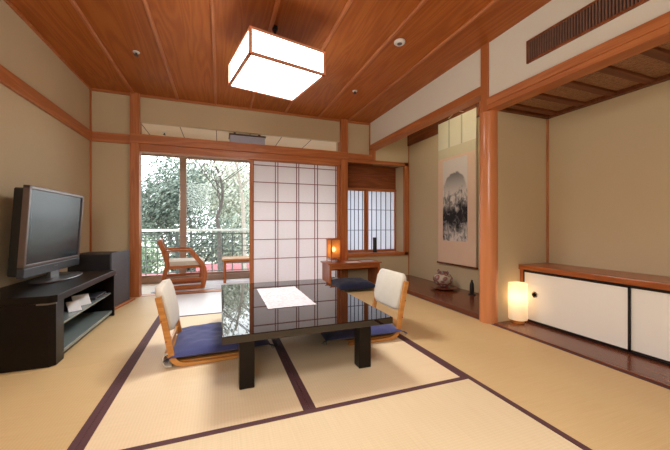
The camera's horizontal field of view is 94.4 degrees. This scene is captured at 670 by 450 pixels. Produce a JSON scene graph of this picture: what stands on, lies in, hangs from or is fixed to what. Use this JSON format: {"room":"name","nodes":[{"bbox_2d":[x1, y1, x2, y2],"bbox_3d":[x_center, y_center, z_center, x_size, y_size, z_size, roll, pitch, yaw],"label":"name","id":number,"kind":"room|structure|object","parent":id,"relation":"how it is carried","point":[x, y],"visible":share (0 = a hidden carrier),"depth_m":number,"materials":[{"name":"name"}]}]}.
{"room":"traditional dwelling","nodes":[
{"label":"traditional dwelling","id":0,"kind":"room"},
{"bbox_2d":[0,0,89,287],"bbox_3d":[-1.952,-0.352,0.849,0.120,2.705,6.350,0,0,-20],"label":"wall","id":1,"kind":"structure","parent":0,"point":[37,149],"depth_m":2.66,"materials":[{"name":"beige paint"}]},
{"bbox_2d":[0,64,91,140],"bbox_3d":[-1.878,-1.073,0.866,0.030,0.115,6.130,0,0,-20],"label":"trim","id":2,"kind":"structure","parent":1,"relation":"attached to","point":[8,79],"depth_m":2.66,"materials":[{"name":"brown wood"}]},
{"bbox_2d":[90,90,91,251],"bbox_3d":[-2.954,-0.362,3.748,0.018,2.585,0.018,0,0,-20],"label":"trim","id":3,"kind":"structure","parent":1,"relation":"attached to","point":[90,90],"depth_m":3.74,"materials":[{"name":"brown wood"}]},
{"bbox_2d":[142,277,248,293],"bbox_3d":[-1.033,0.962,5.035,4.715,0.116,1.060,0,0,-20],"label":"floor","id":4,"kind":"structure","parent":0,"point":[147,288],"depth_m":4.48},
{"bbox_2d":[151,278,248,292],"bbox_3d":[-1.550,0.900,4.811,2.160,0.008,0.700,0,0,-20],"label":"rug","id":5,"kind":"object","parent":4,"relation":"on","point":[211,284],"visible":0.26,"depth_m":4.75,"materials":[{"name":"white fabric"}]},
{"bbox_2d":[157,238,206,289],"bbox_3d":[-2.220,0.544,4.507,0.623,0.702,0.550,0,0,-27],"label":"armchair","id":6,"kind":"object","parent":5,"relation":"on","point":[196,261],"visible":0.91,"depth_m":4.34,"materials":[{"name":"brown wood"}]},
{"bbox_2d":[169,257,204,265],"bbox_3d":[-2.181,0.532,4.528,0.480,0.060,0.470,0,0,-27],"label":"seat cushion","id":7,"kind":"object","parent":6,"relation":"on","point":[173,261],"depth_m":4.36,"materials":[{"name":"fabric"}]},
{"bbox_2d":[222,256,248,282],"bbox_3d":[-1.451,0.710,5.061,0.740,0.372,0.400,0,0,-20],"label":"side table","id":8,"kind":"object","parent":5,"relation":"on","point":[231,259],"visible":0.49,"depth_m":4.84,"materials":[{"name":"brown wood"}]},
{"bbox_2d":[142,123,336,150],"bbox_3d":[-1.007,-1.449,5.109,4.815,0.102,1.020,0,0,-20],"label":"ceiling","id":9,"kind":"structure","parent":0,"point":[149,129],"depth_m":4.90,"materials":[{"name":"white paint"}]},
{"bbox_2d":[229,132,265,144],"bbox_3d":[-1.329,-1.265,4.691,0.524,0.270,0.300,0,0,-20],"label":"air conditioner","id":10,"kind":"object","parent":9,"relation":"attached to","point":[233,137],"visible":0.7,"depth_m":4.56,"materials":[{"name":"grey plastic"}]},
{"bbox_2d":[92,91,407,279],"bbox_3d":[-0.816,-0.362,4.593,4.615,2.585,0.080,0,0,-20],"label":"wall","id":11,"kind":"structure","parent":0,"point":[110,112],"depth_m":4.02,"materials":[{"name":"beige paint"}]},
{"bbox_2d":[130,92,141,296],"bbox_3d":[-2.525,-0.362,3.932,0.100,2.585,0.140,0,0,-20],"label":"post","id":12,"kind":"object","parent":11,"relation":"attached to","point":[135,124],"visible":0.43,"depth_m":3.87,"materials":[{"name":"brown wood"}]},
{"bbox_2d":[139,289,220,296],"bbox_3d":[-1.203,0.913,4.423,2.720,0.034,0.140,0,0,-20],"label":"trim","id":13,"kind":"structure","parent":11,"relation":"attached to","point":[212,290],"depth_m":4.12,"materials":[{"name":"brown wood"}]},
{"bbox_2d":[249,160,338,282],"bbox_3d":[-0.578,-0.020,4.671,1.375,1.830,0.030,0,0,-20],"label":"screen","id":14,"kind":"object","parent":13,"relation":"on","point":[294,207],"visible":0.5,"depth_m":4.64,"materials":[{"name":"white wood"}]},
{"bbox_2d":[92,131,371,165],"bbox_3d":[-1.195,-1.035,4.420,3.785,0.210,0.150,0,0,-20],"label":"trim","id":15,"kind":"structure","parent":11,"relation":"attached to","point":[149,144],"depth_m":4.25,"materials":[{"name":"brown wood"}]},
{"bbox_2d":[338,119,347,277],"bbox_3d":[0.126,-0.362,4.916,0.115,2.585,0.140,0,0,-20],"label":"post","id":16,"kind":"object","parent":11,"relation":"attached to","point":[343,144],"visible":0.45,"depth_m":4.86,"materials":[{"name":"brown wood"}]},
{"bbox_2d":[369,125,375,160],"bbox_3d":[0.610,-1.353,5.060,0.107,0.605,0.035,0,0,-20],"label":"trim","id":17,"kind":"structure","parent":11,"relation":"attached to","point":[371,152],"depth_m":5.04,"materials":[{"name":"brown wood"}]},
{"bbox_2d":[348,163,397,189],"bbox_3d":[0.633,-0.828,5.258,1.045,0.415,0.280,0,0,-20],"label":"panel","id":18,"kind":"object","parent":11,"relation":"attached to","point":[360,175],"depth_m":5.38,"materials":[{"name":"brown wood"}]},
{"bbox_2d":[348,159,407,256],"bbox_3d":[0.663,-0.273,5.264,1.135,1.575,0.350,0,0,-20],"label":"trim","id":19,"kind":"structure","parent":11,"relation":"attached to","point":[378,253],"depth_m":5.12,"materials":[{"name":"brown wood"}]},
{"bbox_2d":[373,237,376,251],"bbox_3d":[0.674,0.335,5.242,0.070,0.250,0.070,0,0,-20],"label":"slim vase","id":20,"kind":"object","parent":19,"relation":"on","point":[374,238],"visible":0.89,"depth_m":5.21,"materials":[{"name":"black ceramic"}]},
{"bbox_2d":[403,162,407,254],"bbox_3d":[1.212,-0.278,5.308,0.076,1.575,0.050,0,0,-20],"label":"trim","id":21,"kind":"structure","parent":11,"relation":"attached to","point":[405,168],"depth_m":5.28,"materials":[{"name":"brown wood"}]},
{"bbox_2d":[4,0,550,124],"bbox_3d":[-0.187,-1.680,1.504,3.885,0.110,6.350,0,0,-20],"label":"ceiling","id":22,"kind":"structure","parent":0,"point":[186,48],"depth_m":2.78,"materials":[{"name":"brown wood"}]},
{"bbox_2d":[133,50,139,56],"bbox_3d":[-1.900,-1.637,2.964,0.060,0.036,0.060,0,0,-20],"label":"sprinkler","id":23,"kind":"object","parent":22,"relation":"attached to","point":[136,52],"visible":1,"depth_m":2.96,"materials":[{"name":"white plastic"}]},
{"bbox_2d":[228,25,325,100],"bbox_3d":[-0.501,-1.427,2.587,0.616,0.455,0.616,0,0,-32],"label":"ceiling lamp","id":24,"kind":"object","parent":22,"relation":"hanging from","point":[263,62],"visible":0.98,"depth_m":2.43,"materials":[{"name":"paper"}]},
{"bbox_2d":[394,38,404,45],"bbox_3d":[0.583,-1.643,2.798,0.100,0.024,0.100,0,0,-20],"label":"smoke detector","id":25,"kind":"object","parent":22,"relation":"attached to","point":[398,42],"visible":1,"depth_m":2.78,"materials":[{"name":"white plastic"}]},
{"bbox_2d":[396,167,402,251],"bbox_3d":[1.135,-0.285,5.466,0.040,1.490,0.300,0,0,-20],"label":"wall","id":26,"kind":"structure","parent":0,"point":[399,171],"depth_m":5.42,"materials":[{"name":"beige paint"}]},
{"bbox_2d":[348,187,395,251],"bbox_3d":[0.593,-0.085,5.366,1.045,1.090,0.060,0,0,-20],"label":"trim","id":27,"kind":"structure","parent":26,"relation":"attached to","point":[349,188],"depth_m":5.34,"materials":[{"name":"brown wood"}]},
{"bbox_2d":[348,190,364,250],"bbox_3d":[0.337,-0.080,5.281,0.435,1.035,0.024,0,0,-20],"label":"sliding shoji","id":28,"kind":"object","parent":27,"relation":"in","point":[356,198],"visible":0.56,"depth_m":5.29,"materials":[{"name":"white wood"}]},
{"bbox_2d":[365,190,395,250],"bbox_3d":[0.805,-0.080,5.428,0.595,1.035,0.024,0,0,-20],"label":"sliding shoji","id":29,"kind":"object","parent":27,"relation":"in","point":[380,206],"visible":0.98,"depth_m":5.43,"materials":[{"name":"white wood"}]},
{"bbox_2d":[405,275,478,310],"bbox_3d":[1.378,0.892,4.106,0.640,0.075,2.360,0,0,-20],"label":"floor","id":30,"kind":"structure","parent":0,"point":[459,296],"depth_m":3.87,"materials":[{"name":"brown wood"}]},
{"bbox_2d":[430,284,457,290],"bbox_3d":[1.453,0.839,4.133,0.350,0.033,0.350,0,0,-20],"label":"stand","id":31,"kind":"object","parent":30,"relation":"on","point":[450,287],"visible":0.79,"depth_m":4.08,"materials":[{"name":"brown wood"}]},
{"bbox_2d":[433,269,452,286],"bbox_3d":[1.446,0.712,4.152,0.256,0.220,0.256,0,0,-20],"label":"vase","id":32,"kind":"object","parent":31,"relation":"on","point":[442,278],"visible":1,"depth_m":4.07,"materials":[{"name":"ceramic"}]},
{"bbox_2d":[468,280,475,294],"bbox_3d":[1.681,0.764,3.807,0.090,0.182,0.090,0,0,-20],"label":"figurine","id":33,"kind":"object","parent":30,"relation":"on","point":[471,282],"visible":1,"depth_m":3.79,"materials":[{"name":"black wood"}]},
{"bbox_2d":[479,101,497,323],"bbox_3d":[1.435,-0.115,2.895,0.160,2.090,0.160,0,0,-20],"label":"pillar","id":34,"kind":"structure","parent":0,"point":[488,130],"depth_m":2.83,"materials":[{"name":"brown wood"}]},
{"bbox_2d":[370,0,669,144],"bbox_3d":[1.677,-1.403,2.206,0.100,0.545,6.170,0,0,-20],"label":"wall","id":35,"kind":"structure","parent":0,"point":[508,67],"depth_m":2.61,"materials":[{"name":"beige paint"}]},
{"bbox_2d":[370,86,480,150],"bbox_3d":[1.013,-1.255,3.994,0.122,0.080,2.315,0,0,-20],"label":"trim","id":36,"kind":"structure","parent":35,"relation":"attached to","point":[473,97],"depth_m":3.57,"materials":[{"name":"brown wood"}]},
{"bbox_2d":[481,43,489,112],"bbox_3d":[1.423,-1.353,2.869,0.115,0.625,0.086,0,0,-20],"label":"post","id":37,"kind":"object","parent":35,"relation":"attached to","point":[485,48],"visible":0.59,"depth_m":2.84,"materials":[{"name":"brown wood"}]},
{"bbox_2d":[487,11,669,110],"bbox_3d":[2.090,-1.097,1.071,0.136,0.105,3.755,0,0,-20],"label":"trim","id":38,"kind":"structure","parent":35,"relation":"attached to","point":[655,32],"depth_m":2.04,"materials":[{"name":"brown wood"}]},
{"bbox_2d":[526,0,648,63],"bbox_3d":[1.714,-1.365,1.942,0.017,0.176,1.100,0,0,-20],"label":"air vent","id":39,"kind":"object","parent":35,"relation":"in","point":[597,13],"visible":1,"depth_m":2.11,"materials":[{"name":"brown wood"}]},
{"bbox_2d":[498,111,546,321],"bbox_3d":[1.777,-0.362,2.972,0.680,2.585,0.043,0,0,-20],"label":"wall partition","id":40,"kind":"structure","parent":0,"point":[521,138],"depth_m":2.93,"materials":[{"name":"beige paint"}]},
{"bbox_2d":[407,288,669,386],"bbox_3d":[1.702,0.892,2.205,0.075,0.075,6.150,0,0,-20],"label":"trim","id":41,"kind":"structure","parent":40,"relation":"attached to","point":[462,309],"depth_m":3.03,"materials":[{"name":"brown wood"}]},
{"bbox_2d":[409,80,669,292],"bbox_3d":[2.375,-0.352,2.481,0.100,2.705,6.200,0,0,-20],"label":"wall","id":42,"kind":"structure","parent":0,"point":[609,160],"depth_m":2.66,"materials":[{"name":"beige paint"}]},
{"bbox_2d":[408,146,408,274],"bbox_3d":[1.264,-0.250,5.314,0.014,2.200,0.014,0,0,-20],"label":"trim","id":43,"kind":"structure","parent":42,"relation":"attached to","point":[408,146],"depth_m":5.31,"materials":[{"name":"brown wood"}]},
{"bbox_2d":[407,102,479,145],"bbox_3d":[1.664,-1.455,4.212,0.030,0.210,2.360,0,0,-20],"label":"trim","id":44,"kind":"structure","parent":42,"relation":"attached to","point":[429,131],"depth_m":4.77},
{"bbox_2d":[437,106,477,269],"bbox_3d":[1.643,-0.499,4.215,0.026,2.108,0.760,0,0,-20],"label":"scroll","id":45,"kind":"object","parent":42,"relation":"hanging from","point":[457,133],"visible":0.95,"depth_m":4.18,"materials":[{"name":"beige paper"}]},
{"bbox_2d":[443,155,466,241],"bbox_3d":[1.632,-0.345,4.232,0.001,1.130,0.470,0,0,-20],"label":"painting","id":46,"kind":"object","parent":45,"relation":"attached to","point":[455,167],"depth_m":4.21},
{"bbox_2d":[546,119,548,262],"bbox_3d":[2.099,-0.345,3.060,0.016,1.430,0.016,0,0,-20],"label":"trim","id":47,"kind":"structure","parent":42,"relation":"attached to","point":[547,120],"depth_m":3.05,"materials":[{"name":"brown wood"}]},
{"bbox_2d":[498,320,669,383],"bbox_3d":[2.436,0.911,1.196,0.680,0.038,3.747,0,0,-20],"label":"floor","id":48,"kind":"structure","parent":0,"point":[643,366],"depth_m":2.19,"materials":[{"name":"brown wood"}]},
{"bbox_2d":[508,281,527,323],"bbox_3d":[1.680,0.711,2.847,0.158,0.362,0.158,0,0,-20],"label":"floor lamp","id":49,"kind":"object","parent":48,"relation":"on","point":[517,291],"visible":1,"depth_m":2.79,"materials":[{"name":"white paper"}]},
{"bbox_2d":[519,263,669,365],"bbox_3d":[2.387,0.632,1.736,0.394,0.520,2.695,0,0,-20],"label":"base cabinet","id":50,"kind":"object","parent":48,"relation":"on","point":[628,312],"visible":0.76,"depth_m":2.30,"materials":[{"name":"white paper"}]},
{"bbox_2d":[500,41,669,118],"bbox_3d":[2.450,-1.097,1.201,0.650,0.105,3.747,0,0,-20],"label":"ceiling","id":51,"kind":"structure","parent":0,"point":[650,67],"depth_m":2.38,"materials":[{"name":"brown wood"}]},
{"bbox_3d":[-1.160,-0.250,5.521,4.815,2.500,0.140,0,0,-20],"label":"wall window","id":52,"kind":"structure","parent":0,"visible":0},
{"bbox_2d":[142,153,248,282],"bbox_3d":[-1.108,-0.170,5.509,4.525,2.140,0.100,0,0,-20],"label":"window","id":53,"kind":"structure","parent":52,"relation":"attached to","point":[183,159],"depth_m":4.99,"materials":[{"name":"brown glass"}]},
{"bbox_3d":[-0.132,0.975,1.471,3.925,0.090,6.250,0,0,-20],"label":"floor","id":54,"kind":"structure","parent":0,"visible":0},
{"bbox_2d":[0,359,132,449],"bbox_3d":[-1.456,0.913,1.023,0.930,0.029,1.908,0,0,-20],"label":"mat","id":55,"kind":"object","parent":54,"relation":"on","point":[55,409],"visible":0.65,"depth_m":1.56,"materials":[{"name":"wicker"}]},
{"bbox_2d":[0,296,159,375],"bbox_3d":[-2.148,0.913,2.891,0.930,0.029,2.073,0,0,-20],"label":"mat","id":56,"kind":"object","parent":54,"relation":"on","point":[120,336],"visible":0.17,"depth_m":2.46,"materials":[{"name":"fabric"}]},
{"bbox_2d":[0,270,115,372],"bbox_3d":[-2.212,0.672,2.449,0.496,0.452,1.230,0,0,-20],"label":"tv stand","id":57,"kind":"object","parent":56,"relation":"on","point":[36,331],"visible":0.91,"depth_m":1.98,"materials":[{"name":"black wood"}]},
{"bbox_2d":[7,185,83,283],"bbox_3d":[-2.345,0.080,2.612,0.283,0.733,0.880,0,0,-19],"label":"television","id":58,"kind":"object","parent":57,"relation":"on","point":[46,224],"visible":1,"depth_m":2.43,"materials":[{"name":"black plastic"}]},
{"bbox_2d":[64,300,81,312],"bbox_3d":[-2.038,0.629,2.410,0.081,0.074,0.085,0,0,25],"label":"card","id":59,"kind":"object","parent":57,"relation":"on","point":[72,306],"visible":0.93,"depth_m":2.40,"materials":[{"name":"white paper"}]},
{"bbox_2d":[70,293,90,305],"bbox_3d":[-2.125,0.625,2.585,0.081,0.084,0.125,0,0,20],"label":"card","id":60,"kind":"object","parent":57,"relation":"on","point":[84,299],"visible":0.71,"depth_m":2.58,"materials":[{"name":"white paper"}]},
{"bbox_2d":[68,291,105,301],"bbox_3d":[-2.255,0.653,2.832,0.201,0.026,0.280,0,0,-20],"label":"media box","id":61,"kind":"object","parent":57,"relation":"on","point":[93,295],"visible":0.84,"depth_m":2.85,"materials":[{"name":"grey plastic"}]},
{"bbox_2d":[64,293,110,322],"bbox_3d":[-2.237,0.673,2.493,0.440,0.014,1.050,0,0,-20],"label":"shelf","id":62,"kind":"object","parent":57,"relation":"attached to","point":[67,316],"depth_m":2.54,"materials":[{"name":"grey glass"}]},
{"bbox_2d":[64,310,111,350],"bbox_3d":[-2.232,0.856,2.494,0.450,0.025,1.050,0,0,-20],"label":"shelf","id":63,"kind":"object","parent":57,"relation":"attached to","point":[77,327],"depth_m":2.63,"materials":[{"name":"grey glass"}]},
{"bbox_2d":[68,250,134,309],"bbox_3d":[-2.582,0.596,3.456,0.445,0.605,0.475,0,0,-10],"label":"storage box","id":64,"kind":"object","parent":56,"relation":"on","point":[119,261],"visible":0.35,"depth_m":3.36,"materials":[{"name":"black wood"}]},
{"bbox_2d":[76,313,308,449],"bbox_3d":[-0.902,0.913,2.243,0.952,0.029,1.908,0,0,-20],"label":"mat","id":65,"kind":"object","parent":54,"relation":"on","point":[152,402],"visible":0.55,"depth_m":1.62,"materials":[{"name":"fabric"}]},
{"bbox_2d":[155,279,237,367],"bbox_3d":[-0.957,0.646,2.216,0.533,0.506,0.468,0,0,-20],"label":"chair","id":66,"kind":"object","parent":65,"relation":"on","point":[166,301],"visible":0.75,"depth_m":2.01,"materials":[{"name":"brown wood"}]},
{"bbox_2d":[155,279,179,330],"bbox_3d":[-1.154,0.542,2.143,0.113,0.299,0.408,0,0,-20],"label":"cushion","id":67,"kind":"object","parent":66,"relation":"on","point":[165,289],"depth_m":2.06,"materials":[{"name":"fabric"}]},
{"bbox_2d":[162,322,274,362],"bbox_3d":[-0.850,0.823,2.319,0.700,0.084,0.670,0,0,-21],"label":"floor cushion","id":68,"kind":"object","parent":66,"relation":"on","point":[195,340],"visible":0.57,"depth_m":2.12,"materials":[{"name":"blue fabric"}]},
{"bbox_2d":[221,279,392,389],"bbox_3d":[-0.354,0.729,2.386,0.975,0.340,1.440,0,0,-20],"label":"table","id":69,"kind":"object","parent":65,"relation":"on","point":[246,318],"visible":0.99,"depth_m":1.94,"materials":[{"name":"black paint"}]},
{"bbox_2d":[257,286,315,308],"bbox_3d":[-0.405,0.556,2.431,0.338,0.002,0.685,0,0,-20],"label":"table runner","id":70,"kind":"object","parent":69,"relation":"on","point":[280,297],"visible":1,"depth_m":2.38,"materials":[{"name":"white fabric"}]},
{"bbox_2d":[176,291,221,316],"bbox_3d":[-0.983,0.913,3.831,1.906,0.029,1.121,0,0,-20],"label":"mat","id":71,"kind":"object","parent":54,"relation":"on","point":[202,303],"visible":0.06,"depth_m":3.55,"materials":[{"name":"fabric"}]},
{"bbox_2d":[121,376,582,449],"bbox_3d":[0.042,0.913,1.067,1.906,0.029,0.950,0,0,-20],"label":"mat","id":72,"kind":"object","parent":54,"relation":"on","point":[458,413],"visible":1,"depth_m":1.38,"materials":[{"name":"wicker"}]},
{"bbox_2d":[275,333,463,408],"bbox_3d":[-0.008,0.913,2.575,0.952,0.029,1.908,0,0,-20],"label":"mat","id":73,"kind":"object","parent":54,"relation":"on","point":[328,374],"visible":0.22,"depth_m":1.93,"materials":[{"name":"wicker"}]},
{"bbox_2d":[345,268,408,344],"bbox_3d":[0.274,0.646,2.603,0.533,0.506,0.468,0,0,-20],"label":"chair","id":74,"kind":"object","parent":73,"relation":"on","point":[391,287],"visible":0.61,"depth_m":2.54,"materials":[{"name":"fabric"}]},
{"bbox_2d":[321,324,407,344],"bbox_3d":[0.141,0.822,2.596,0.700,0.084,0.650,0,0,-19],"label":"floor cushion","id":75,"kind":"object","parent":74,"relation":"on","point":[387,328],"visible":0.29,"depth_m":2.35,"materials":[{"name":"blue fabric"}]},
{"bbox_2d":[374,268,405,308],"bbox_3d":[0.471,0.542,2.676,0.113,0.299,0.408,0,0,-20],"label":"cushion","id":76,"kind":"object","parent":74,"relation":"on","point":[389,286],"depth_m":2.62,"materials":[{"name":"fabric"}]},
{"bbox_2d":[345,283,469,323],"bbox_3d":[0.532,0.913,3.885,0.968,0.029,2.073,0,0,-20],"label":"mat","id":77,"kind":"object","parent":54,"relation":"on","point":[416,309],"visible":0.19,"depth_m":3.30,"materials":[{"name":"wicker"}]},
{"bbox_2d":[320,259,381,283],"bbox_3d":[0.238,0.723,4.664,0.840,0.352,0.390,0,0,-19],"label":"writing desk","id":78,"kind":"object","parent":77,"relation":"on","point":[373,267],"visible":0.72,"depth_m":4.57,"materials":[{"name":"brown wood"}]},
{"bbox_2d":[325,236,341,261],"bbox_3d":[-0.020,0.355,4.654,0.210,0.385,0.170,0,0,-27],"label":"table lamp","id":79,"kind":"object","parent":78,"relation":"on","point":[333,245],"visible":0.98,"depth_m":4.60,"materials":[{"name":"orange paper"}]},
{"bbox_2d":[331,277,374,290],"bbox_3d":[0.229,0.825,4.372,0.632,0.142,0.592,0,0,-18],"label":"floor cushion","id":80,"kind":"object","parent":77,"relation":"on","point":[354,283],"visible":0.83,"depth_m":4.19,"materials":[{"name":"blue fabric"}]},
{"bbox_2d":[399,316,669,449],"bbox_3d":[1.225,0.913,2.017,0.968,0.029,1.908,0,0,-20],"label":"mat","id":81,"kind":"object","parent":54,"relation":"on","point":[592,404],"visible":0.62,"depth_m":1.74,"materials":[{"name":"wicker"}]},
{"bbox_3d":[-1.418,1.020,5.980,8.500,0.160,1.000,0,0,-20],"label":"floor","id":82,"kind":"structure","parent":0,"visible":0},
{"bbox_2d":[142,229,248,275],"bbox_3d":[-2.202,0.507,5.956,5.214,0.865,0.060,0,0,-20],"label":"balcony railing","id":83,"kind":"object","parent":82,"relation":"on","point":[177,231],"visible":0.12,"depth_m":5.76,"materials":[{"name":"grey metal"}]},
{"label":"outside","id":84,"kind":"structure","parent":0,"visible":0},
{"bbox_2d":[148,247,248,272],"bbox_3d":[-8.991,3.000,24.236,60.000,0.200,38.300,0,0,-20],"label":"garden","id":85,"kind":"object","parent":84,"point":[162,268],"depth_m":26.84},
{"bbox_2d":[142,236,164,272],"bbox_3d":[-6.492,0.541,8.196,3.905,4.762,3.480,0,0,-34],"label":"leafy tree","id":86,"kind":"object","parent":85,"relation":"on","point":[144,236],"visible":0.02,"depth_m":9.09,"materials":[{"name":"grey plant"}]},
{"bbox_2d":[142,237,165,272],"bbox_3d":[-5.756,1.619,9.184,1.517,2.574,1.480,0,0,-16],"label":"shrub","id":87,"kind":"object","parent":85,"relation":"on","point":[149,257],"visible":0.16,"depth_m":9.16,"materials":[{"name":"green plant"}]},
{"bbox_2d":[142,155,216,270],"bbox_3d":[-6.283,-0.270,11.707,3.550,6.400,4.943,0,0,-4],"label":"leafy tree","id":88,"kind":"object","parent":85,"relation":"on","point":[174,159],"visible":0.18,"depth_m":11.00,"materials":[{"name":"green plant"}]},
{"bbox_2d":[152,232,213,272],"bbox_3d":[-4.498,1.567,9.329,1.467,2.677,1.471,0,0,0],"label":"shrub","id":89,"kind":"object","parent":85,"relation":"on","point":[193,243],"visible":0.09,"depth_m":9.23,"materials":[{"name":"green plant"}]},
{"bbox_2d":[142,263,248,275],"bbox_3d":[-2.453,1.985,8.769,7.500,1.830,0.190,0,0,-20],"label":"wall","id":90,"kind":"structure","parent":85,"relation":"on","point":[235,265],"depth_m":8.48,"materials":[{"name":"paint"}]},
{"bbox_2d":[142,156,248,268],"bbox_3d":[-5.024,0.117,10.349,5.472,5.589,3.664,0,0,-3],"label":"leafy tree","id":91,"kind":"object","parent":85,"relation":"on","point":[154,209],"visible":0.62,"depth_m":9.98,"materials":[{"name":"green plant"}]},
{"bbox_2d":[155,161,248,244],"bbox_3d":[-5.411,-0.541,14.693,5.186,6.931,4.557,0,0,6],"label":"leafy tree","id":92,"kind":"object","parent":85,"relation":"on","point":[192,168],"visible":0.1,"depth_m":14.02,"materials":[{"name":"green plant"}]},
{"bbox_2d":[176,158,248,271],"bbox_3d":[-3.115,-0.045,7.519,5.100,5.896,2.114,0,0,-20],"label":"bare tree","id":93,"kind":"object","parent":85,"relation":"on","point":[219,254],"visible":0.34,"depth_m":7.66,"materials":[{"name":"grey plant"}]},
{"bbox_2d":[187,160,248,253],"bbox_3d":[-3.446,-0.187,12.228,5.395,6.196,4.104,0,0,42],"label":"leafy tree","id":94,"kind":"object","parent":85,"relation":"on","point":[233,200],"visible":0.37,"depth_m":12.08,"materials":[{"name":"green plant"}]},
{"bbox_2d":[200,231,248,263],"bbox_3d":[-3.522,1.514,10.319,1.610,2.783,1.659,0,0,19],"label":"shrub","id":95,"kind":"object","parent":85,"relation":"on","point":[237,235],"visible":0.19,"depth_m":10.04,"materials":[{"name":"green plant"}]},
{"bbox_2d":[205,161,248,268],"bbox_3d":[-2.522,-0.184,8.801,3.311,6.174,2.126,0,0,-20],"label":"bare tree","id":96,"kind":"object","parent":85,"relation":"on","point":[236,165],"visible":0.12,"depth_m":8.61,"materials":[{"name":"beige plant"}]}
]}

